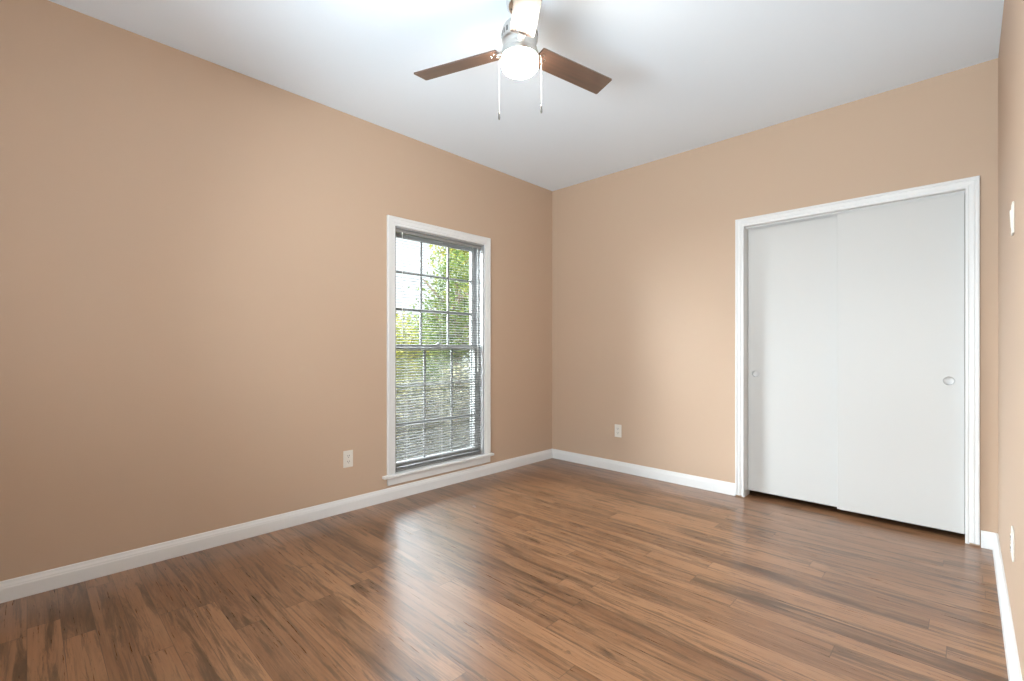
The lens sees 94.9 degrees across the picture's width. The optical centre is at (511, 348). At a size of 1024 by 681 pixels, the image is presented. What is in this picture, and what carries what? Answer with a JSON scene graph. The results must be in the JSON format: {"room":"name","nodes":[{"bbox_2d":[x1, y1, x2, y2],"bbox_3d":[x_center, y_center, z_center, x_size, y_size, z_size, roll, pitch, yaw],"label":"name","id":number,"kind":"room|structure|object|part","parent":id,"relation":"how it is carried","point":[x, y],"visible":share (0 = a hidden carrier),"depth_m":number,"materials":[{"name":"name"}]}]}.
{"room":"empty bedroom","nodes":[
{"label":"empty bedroom","id":0,"kind":"room"},
{"bbox_2d":[0,0,551,580],"bbox_3d":[-0.907,-0.249,3.590,0.160,2.740,5.433,0,0,44],"label":"wall","id":1,"kind":"structure","parent":0,"point":[193,249],"depth_m":2.59,"materials":[{"name":"beige paint"}]},
{"bbox_2d":[0,449,551,602],"bbox_3d":[-1.102,1.075,3.264,0.014,0.092,4.373,0,0,44],"label":"baseboard","id":2,"kind":"structure","parent":1,"relation":"attached to","point":[35,583],"depth_m":2.69,"materials":[{"name":"white paint"}]},
{"bbox_2d":[343,450,352,467],"bbox_3d":[-1.129,0.760,3.240,0.009,0.115,0.070,0,0,44],"label":"wall outlet","id":3,"kind":"object","parent":1,"relation":"attached to","point":[347,455],"visible":1,"depth_m":3.23,"materials":[{"name":"white plastic"}]},
{"bbox_2d":[382,215,493,485],"bbox_3d":[-0.618,0.013,3.874,0.220,1.991,1.100,0,0,44],"label":"window","id":4,"kind":"structure","parent":1,"relation":"in","point":[392,477],"depth_m":3.97,"materials":[{"name":"white paint"}]},
{"bbox_3d":[-0.654,-0.450,3.920,0.034,0.911,0.876,0,0,44],"label":"sash","id":5,"kind":"part","parent":4,"relation":"part of","materials":[{"name":"grey plastic"}]},
{"bbox_3d":[-0.622,0.450,3.889,0.034,0.958,0.876,0,0,44],"label":"sash","id":6,"kind":"part","parent":4,"relation":"part of","materials":[{"name":"grey plastic"}]},
{"bbox_2d":[396,228,480,471],"bbox_3d":[-0.578,0.011,3.847,0.038,1.831,0.868,0,0,44],"label":"mini blind","id":7,"kind":"object","parent":4,"relation":"attached to","point":[400,231],"visible":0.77,"depth_m":3.81,"materials":[{"name":"grey plastic"}]},
{"bbox_3d":[-0.582,0.921,3.850,0.025,0.012,0.864,0,0,44],"label":"rail","id":8,"kind":"part","parent":7,"relation":"part of","materials":[{"name":"grey plastic"}]},
{"bbox_3d":[-0.300,-0.354,4.118,0.003,1.050,0.010,0,0,44],"label":"lift cord","id":9,"kind":"part","parent":7,"relation":"part of","materials":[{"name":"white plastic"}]},
{"bbox_3d":[-0.672,0.456,3.938,0.010,0.950,0.876,0,0,44],"label":"screen frame","id":10,"kind":"part","parent":4,"relation":"part of","materials":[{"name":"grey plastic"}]},
{"bbox_2d":[0,458,1008,680],"bbox_3d":[0.255,1.181,2.380,3.512,0.120,5.313,0,0,44],"label":"floor","id":11,"kind":"structure","parent":0,"point":[552,569],"depth_m":2.11,"materials":[{"name":"brown wood"}]},
{"bbox_2d":[48,0,1003,190],"bbox_3d":[0.297,-1.689,2.423,3.512,0.140,5.433,0,0,44],"label":"ceiling","id":12,"kind":"structure","parent":0,"point":[686,75],"depth_m":2.60,"materials":[{"name":"white paint"}]},
{"bbox_2d":[414,0,611,119],"bbox_3d":[0.057,-1.333,2.243,0.985,0.572,0.951,0,0,44],"label":"ceiling fan","id":13,"kind":"object","parent":12,"relation":"hanging from","point":[520,58],"visible":1,"depth_m":2.17,"materials":[{"name":"silver metal"}]},
{"bbox_3d":[-0.261,-1.379,2.292,0.450,0.006,0.116,0,13,24],"label":"blade","id":14,"kind":"part","parent":13,"relation":"part of","materials":[{"name":"brown wood"}]},
{"bbox_3d":[0.035,-1.299,2.160,0.171,0.068,0.171,0,0,44],"label":"globe","id":15,"kind":"part","parent":13,"relation":"part of","materials":[{"name":"white glass"}]},
{"bbox_3d":[0.064,-1.379,1.837,0.116,0.006,0.450,13,-1,-5],"label":"blade","id":16,"kind":"part","parent":13,"relation":"part of","materials":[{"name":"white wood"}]},
{"bbox_3d":[0.302,-1.379,2.347,0.450,0.006,0.116,0,-13,-35],"label":"blade","id":17,"kind":"part","parent":13,"relation":"part of","materials":[{"name":"brown wood"}]},
{"bbox_2d":[552,58,997,545],"bbox_3d":[1.603,-0.249,3.771,3.192,2.740,0.120,0,0,44],"label":"wall","id":18,"kind":"structure","parent":0,"point":[643,256],"depth_m":3.76,"materials":[{"name":"beige paint"}]},
{"bbox_2d":[615,424,620,436],"bbox_3d":[0.969,0.751,4.295,0.070,0.115,0.009,0,0,44],"label":"wall outlet","id":19,"kind":"object","parent":18,"relation":"attached to","point":[617,427],"visible":1,"depth_m":4.29,"materials":[{"name":"white plastic"}]},
{"bbox_2d":[552,449,735,495],"bbox_3d":[1.056,1.075,4.207,1.801,0.092,0.014,0,0,44],"label":"baseboard","id":20,"kind":"structure","parent":18,"relation":"attached to","point":[714,485],"depth_m":4.07,"materials":[{"name":"white paint"}]},
{"bbox_2d":[748,215,836,506],"bbox_3d":[2.040,0.084,3.392,0.622,1.993,0.031,0,0,44],"label":"door","id":21,"kind":"structure","parent":18,"relation":"in","point":[792,267],"depth_m":3.38,"materials":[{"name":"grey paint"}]},
{"bbox_3d":[1.849,0.191,3.565,0.057,0.057,0.014,0,0,44],"label":"finger pull","id":22,"kind":"part","parent":21,"relation":"part of","materials":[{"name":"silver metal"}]},
{"bbox_2d":[735,175,979,544],"bbox_3d":[2.217,0.071,3.163,1.319,2.100,0.138,0,0,44],"label":"door frame","id":23,"kind":"structure","parent":18,"relation":"attached to","point":[970,186],"depth_m":2.81,"materials":[{"name":"white paint"}]},
{"bbox_2d":[837,193,964,533],"bbox_3d":[2.424,0.083,2.963,0.620,1.997,0.031,0,0,44],"label":"door","id":24,"kind":"structure","parent":18,"relation":"in","point":[901,267],"depth_m":2.94,"materials":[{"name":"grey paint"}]},
{"bbox_3d":[2.591,0.191,2.789,0.057,0.057,0.014,0,0,44],"label":"finger pull","id":25,"kind":"part","parent":24,"relation":"part of","materials":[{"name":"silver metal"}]},
{"bbox_2d":[998,0,1023,680],"bbox_3d":[1.500,-0.249,1.257,0.160,2.740,5.433,0,0,44],"label":"wall","id":26,"kind":"structure","parent":0,"point":[1011,48],"depth_m":1.87,"materials":[{"name":"beige paint"}]},
{"bbox_2d":[981,530,1022,680],"bbox_3d":[1.161,1.075,1.071,0.068,0.092,4.373,0,0,44],"label":"baseboard","id":27,"kind":"structure","parent":26,"relation":"attached to","point":[989,540],"depth_m":1.89,"materials":[{"name":"white paint"}]},
{"bbox_2d":[1009,201,1014,235],"bbox_3d":[1.845,-0.479,1.735,0.011,0.115,0.070,0,0,44],"label":"light switch","id":28,"kind":"object","parent":26,"relation":"attached to","point":[1012,211],"visible":1,"depth_m":1.71,"materials":[{"name":"white plastic"}]},
{"bbox_3d":[1.847,-0.479,1.734,0.006,0.115,0.070,0,0,44],"label":"plate","id":29,"kind":"part","parent":28,"relation":"part of","materials":[{"name":"white plastic"}]},
{"bbox_2d":[1010,526,1014,561],"bbox_3d":[1.845,0.719,1.735,0.009,0.115,0.070,0,0,44],"label":"wall outlet","id":30,"kind":"object","parent":26,"relation":"attached to","point":[1012,534],"visible":1,"depth_m":1.71,"materials":[{"name":"white plastic"}]},
{"label":"outside","id":31,"kind":"structure","parent":0,"visible":0},
{"bbox_2d":[396,361,469,459],"bbox_3d":[-5.089,1.496,25.821,36.750,0.250,60.000,0,0,44],"label":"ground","id":32,"kind":"structure","parent":31,"point":[464,361],"depth_m":8.75,"materials":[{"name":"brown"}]},
{"bbox_2d":[396,349,430,415],"bbox_3d":[-2.206,0.673,8.179,1.528,1.531,1.563,0,0,-41],"label":"shrub","id":33,"kind":"object","parent":32,"relation":"on","point":[396,349],"visible":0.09,"depth_m":8.08,"materials":[{"name":"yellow plant"}]},
{"bbox_2d":[396,311,453,391],"bbox_3d":[-3.137,0.131,12.968,3.180,2.536,3.078,0,0,-42],"label":"tree","id":34,"kind":"object","parent":32,"relation":"on","point":[396,311],"visible":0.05,"depth_m":12.50,"materials":[{"name":"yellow plant"}]},
{"bbox_2d":[396,376,460,459],"bbox_3d":[-1.037,0.844,5.132,0.951,1.113,0.932,0,0,4],"label":"shrub","id":35,"kind":"object","parent":32,"relation":"on","point":[410,376],"visible":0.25,"depth_m":5.01,"materials":[{"name":"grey plant"}]},
{"bbox_2d":[401,354,463,402],"bbox_3d":[-1.729,0.753,10.915,1.725,1.353,1.714,0,0,44],"label":"shrub","id":36,"kind":"object","parent":32,"relation":"on","point":[431,354],"visible":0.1,"depth_m":10.58,"materials":[{"name":"green plant"}]},
{"bbox_2d":[401,248,469,415],"bbox_3d":[-1.027,-0.198,8.502,1.815,3.189,1.891,0,0,44],"label":"tree","id":37,"kind":"object","parent":32,"relation":"on","point":[454,251],"visible":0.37,"depth_m":8.25,"materials":[{"name":"green plant"}]},
{"bbox_2d":[403,314,467,367],"bbox_3d":[-4.302,-0.400,28.079,5.472,3.631,5.400,0,0,39],"label":"tree","id":38,"kind":"object","parent":32,"relation":"on","point":[424,314],"visible":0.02,"depth_m":27.53,"materials":[{"name":"green plant"}]},
{"bbox_2d":[426,245,469,353],"bbox_3d":[-1.283,-2.119,17.108,3.500,7.027,3.701,0,0,44],"label":"tree","id":39,"kind":"object","parent":32,"relation":"on","point":[439,248],"visible":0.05,"depth_m":16.54,"materials":[{"name":"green plant"}]},
{"bbox_2d":[428,359,469,446],"bbox_3d":[-0.597,0.787,6.486,1.333,1.286,1.333,0,0,31],"label":"shrub","id":40,"kind":"object","parent":32,"relation":"on","point":[464,359],"visible":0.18,"depth_m":6.27,"materials":[{"name":"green plant"}]}
]}

